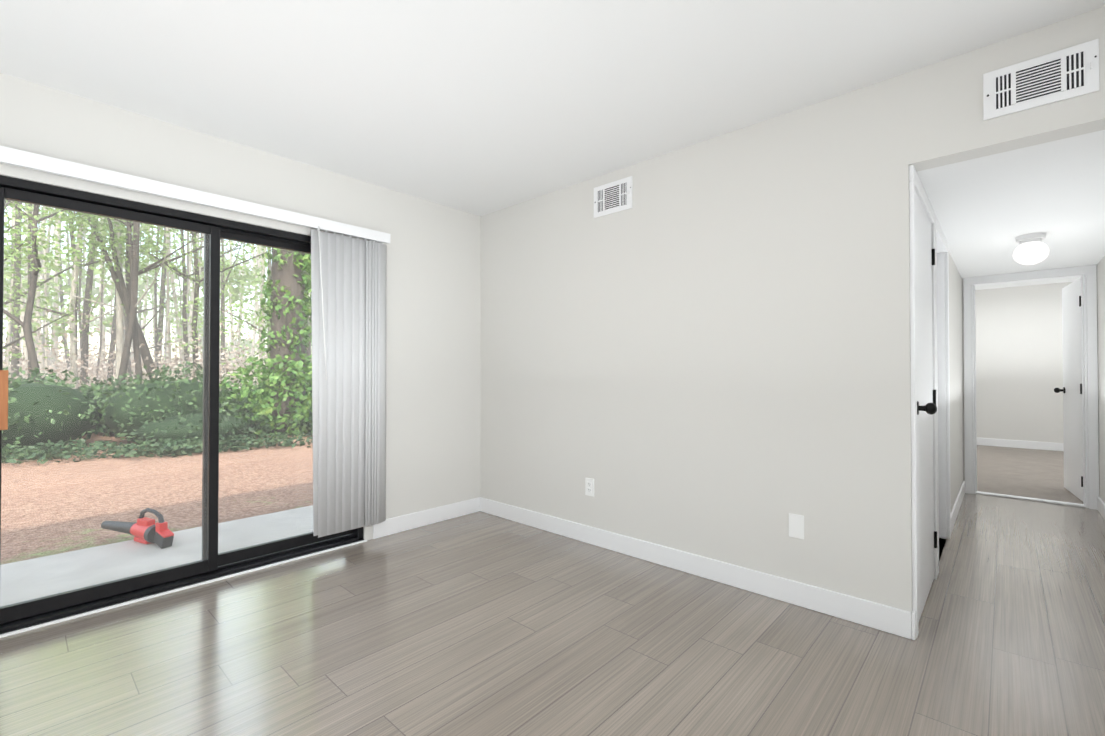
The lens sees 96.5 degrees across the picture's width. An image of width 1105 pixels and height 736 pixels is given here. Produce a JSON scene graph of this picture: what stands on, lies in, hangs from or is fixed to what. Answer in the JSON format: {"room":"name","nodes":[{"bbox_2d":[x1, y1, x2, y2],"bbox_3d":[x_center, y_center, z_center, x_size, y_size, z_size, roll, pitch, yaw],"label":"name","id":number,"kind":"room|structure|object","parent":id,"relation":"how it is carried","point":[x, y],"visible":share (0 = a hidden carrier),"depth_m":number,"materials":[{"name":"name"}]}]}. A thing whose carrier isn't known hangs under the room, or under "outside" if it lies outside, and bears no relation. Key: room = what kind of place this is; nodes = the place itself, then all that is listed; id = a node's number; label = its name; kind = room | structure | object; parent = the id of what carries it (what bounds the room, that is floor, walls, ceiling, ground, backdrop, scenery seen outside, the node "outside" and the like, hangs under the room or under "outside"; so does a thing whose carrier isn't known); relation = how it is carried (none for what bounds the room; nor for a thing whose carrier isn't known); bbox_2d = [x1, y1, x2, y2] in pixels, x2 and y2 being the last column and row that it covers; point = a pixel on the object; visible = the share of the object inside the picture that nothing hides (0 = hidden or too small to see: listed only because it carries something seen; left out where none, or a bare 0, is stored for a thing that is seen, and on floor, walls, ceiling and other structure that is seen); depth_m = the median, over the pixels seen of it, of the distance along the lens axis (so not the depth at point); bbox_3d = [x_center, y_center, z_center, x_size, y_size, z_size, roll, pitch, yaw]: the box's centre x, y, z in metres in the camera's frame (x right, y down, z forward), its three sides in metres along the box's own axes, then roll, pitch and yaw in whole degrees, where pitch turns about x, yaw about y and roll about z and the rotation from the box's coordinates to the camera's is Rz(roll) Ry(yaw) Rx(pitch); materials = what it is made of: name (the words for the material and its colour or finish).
{"room":"empty living room","nodes":[
{"label":"empty living room","id":0,"kind":"room"},
{"bbox_2d":[0,73,479,539],"bbox_3d":[-2.218,-0.058,2.432,0.150,2.440,4.870,-1,-1,43],"label":"wall","id":1,"kind":"structure","parent":0,"point":[433,269],"depth_m":3.49,"materials":[{"name":"paint"}]},
{"bbox_2d":[0,175,366,637],"bbox_3d":[-1.885,0.165,2.736,0.195,2.000,1.750,-1,-1,43],"label":"door","id":2,"kind":"structure","parent":1,"relation":"in","point":[212,565],"depth_m":2.61,"materials":[{"name":"clear glass"}]},
{"bbox_2d":[0,146,390,537],"bbox_3d":[-1.857,0.057,2.636,0.104,1.984,2.120,-1,-1,43],"label":"vertical blinds","id":3,"kind":"object","parent":1,"relation":"attached to","point":[348,288],"visible":1,"depth_m":3.17,"materials":[{"name":"white"}]},
{"bbox_2d":[373,497,480,538],"bbox_3d":[-0.923,1.118,3.709,0.013,0.115,0.900,-1,-1,43],"label":"baseboard","id":4,"kind":"structure","parent":1,"relation":"attached to","point":[390,526],"depth_m":3.67,"materials":[{"name":"white wood"}]},
{"bbox_2d":[0,493,1104,735],"bbox_3d":[0.434,1.211,2.319,3.890,0.100,8.310,-1,-1,43],"label":"floor","id":5,"kind":"structure","parent":0,"point":[480,623],"depth_m":2.02,"materials":[{"name":"grey laminate"}]},
{"bbox_2d":[0,0,1104,289],"bbox_3d":[2.386,-1.328,3.377,5.670,0.120,12.470,-1,-1,43],"label":"ceiling","id":6,"kind":"structure","parent":0,"point":[480,106],"depth_m":2.11,"materials":[{"name":"white paint"}]},
{"bbox_2d":[480,6,1104,612],"bbox_3d":[0.836,-0.053,2.852,3.720,2.440,0.120,-1,-1,43],"label":"wall","id":7,"kind":"structure","parent":0,"point":[700,348],"depth_m":2.67,"materials":[{"name":"paint"}]},
{"bbox_2d":[585,478,593,496],"bbox_3d":[0.248,0.796,3.296,0.070,0.115,0.009,-1,-1,43],"label":"duplex electrical outlet","id":8,"kind":"object","parent":7,"relation":"attached to","point":[589,486],"visible":1,"depth_m":3.29,"materials":[{"name":"white plastic"}]},
{"bbox_2d":[594,176,631,217],"bbox_3d":[0.383,-1.100,3.182,0.300,0.200,0.022,-1,-1,43],"label":"air vent","id":9,"kind":"object","parent":7,"relation":"in","point":[613,197],"visible":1,"depth_m":3.17,"materials":[{"name":"white metal"}]},
{"bbox_2d":[481,497,915,639],"bbox_3d":[0.475,1.112,3.089,2.913,0.115,0.025,-1,-1,43],"label":"baseboard","id":10,"kind":"structure","parent":7,"relation":"attached to","point":[889,619],"depth_m":2.63,"materials":[{"name":"white wood"}]},
{"bbox_2d":[789,513,803,538],"bbox_3d":[1.198,0.777,2.425,0.070,0.115,0.007,-1,-1,43],"label":"blank wall plate","id":11,"kind":"object","parent":7,"relation":"attached to","point":[796,525],"visible":1,"depth_m":2.42,"materials":[{"name":"white plastic"}]},
{"bbox_2d":[915,191,936,619],"bbox_3d":[1.879,0.173,2.432,0.080,1.958,0.769,-1,-1,43],"label":"closet door","id":12,"kind":"structure","parent":7,"relation":"in","point":[926,403],"depth_m":2.44,"materials":[{"name":"white wood"}]},
{"bbox_2d":[951,481,964,532],"bbox_3d":[3.333,1.121,4.057,0.013,0.115,1.710,-1,-1,43],"label":"baseboard","id":13,"kind":"structure","parent":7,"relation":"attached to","point":[954,512],"depth_m":3.94,"materials":[{"name":"white wood"}]},
{"bbox_2d":[909,165,1098,637],"bbox_3d":[3.049,0.150,3.213,0.988,2.040,3.624,-1,-1,43],"label":"door frame","id":14,"kind":"structure","parent":7,"relation":"attached to","point":[941,387],"depth_m":3.41,"materials":[{"name":"white wood"}]},
{"bbox_2d":[976,437,1063,450],"bbox_3d":[7.044,1.143,7.366,4.000,0.115,0.013,-1,-1,43],"label":"baseboard","id":15,"kind":"structure","parent":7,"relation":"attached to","point":[980,441],"depth_m":7.38,"materials":[{"name":"white wood"}]},
{"bbox_2d":[983,39,1098,120],"bbox_3d":[1.827,-1.079,1.856,0.310,0.185,0.022,-1,-1,43],"label":"air vent","id":16,"kind":"object","parent":7,"relation":"in","point":[1064,74],"visible":1,"depth_m":1.85,"materials":[{"name":"white metal"}]},
{"bbox_2d":[1054,278,1082,500],"bbox_3d":[4.796,0.189,4.531,0.183,1.941,0.710,0,-1,37],"label":"bedroom door","id":17,"kind":"structure","parent":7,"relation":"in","point":[1072,388],"depth_m":4.52,"materials":[{"name":"white wood"}]},
{"bbox_2d":[1097,496,1104,519],"bbox_3d":[1.803,1.092,1.124,0.013,0.115,8.100,-1,-1,43],"label":"baseboard","id":18,"kind":"structure","parent":7,"relation":"attached to","point":[1100,504],"depth_m":3.93,"materials":[{"name":"white wood"}]},
{"bbox_2d":[917,130,1104,277],"bbox_3d":[3.084,-0.920,3.172,0.870,0.100,3.380,-1,-1,43],"label":"ceiling","id":19,"kind":"structure","parent":0,"point":[988,209],"depth_m":2.63,"materials":[{"name":"white paint"}]},
{"bbox_2d":[1012,232,1049,264],"bbox_3d":[3.142,-0.773,3.240,0.176,0.192,0.176,-1,-1,43],"label":"ceiling light","id":20,"kind":"object","parent":19,"relation":"attached to","point":[1031,249],"visible":1,"depth_m":3.19,"materials":[{"name":"white glass"}]},
{"bbox_2d":[977,445,1082,503],"bbox_3d":[5.723,1.242,5.927,4.240,0.112,4.160,-1,-1,43],"label":"floor carpet","id":21,"kind":"object","parent":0,"point":[1032,473],"visible":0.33,"depth_m":5.53,"materials":[{"name":"beige carpet"}]},
{"label":"outside","id":22,"kind":"structure","parent":0,"visible":0},
{"bbox_2d":[0,383,312,564],"bbox_3d":[-42.303,1.950,69.533,190.000,0.010,180.000,-1,-1,43],"label":"ground","id":23,"kind":"structure","parent":22,"point":[22,483],"depth_m":5.11,"materials":[{"name":"brown soil"}]},
{"bbox_2d":[0,505,312,605],"bbox_3d":[-2.329,1.239,3.288,1.190,0.065,8.500,-1,-1,43],"label":"patio slab","id":24,"kind":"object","parent":23,"relation":"on","point":[32,568],"depth_m":3.12,"materials":[{"name":"concrete"}]},
{"bbox_2d":[101,508,173,548],"bbox_3d":[-2.957,1.093,3.500,0.868,0.236,0.118,0,-1,27],"label":"leaf blower","id":25,"kind":"object","parent":24,"relation":"on","point":[141,533],"depth_m":3.38,"materials":[{"name":"red plastic"}]},
{"bbox_2d":[2,200,312,464],"bbox_3d":[-22.620,-8.264,45.769,81.905,20.182,49.992,-1,-1,43],"label":"trees","id":26,"kind":"object","parent":23,"relation":"on","point":[126,357],"depth_m":11.14,"materials":[{"name":"green plant"}]}
]}

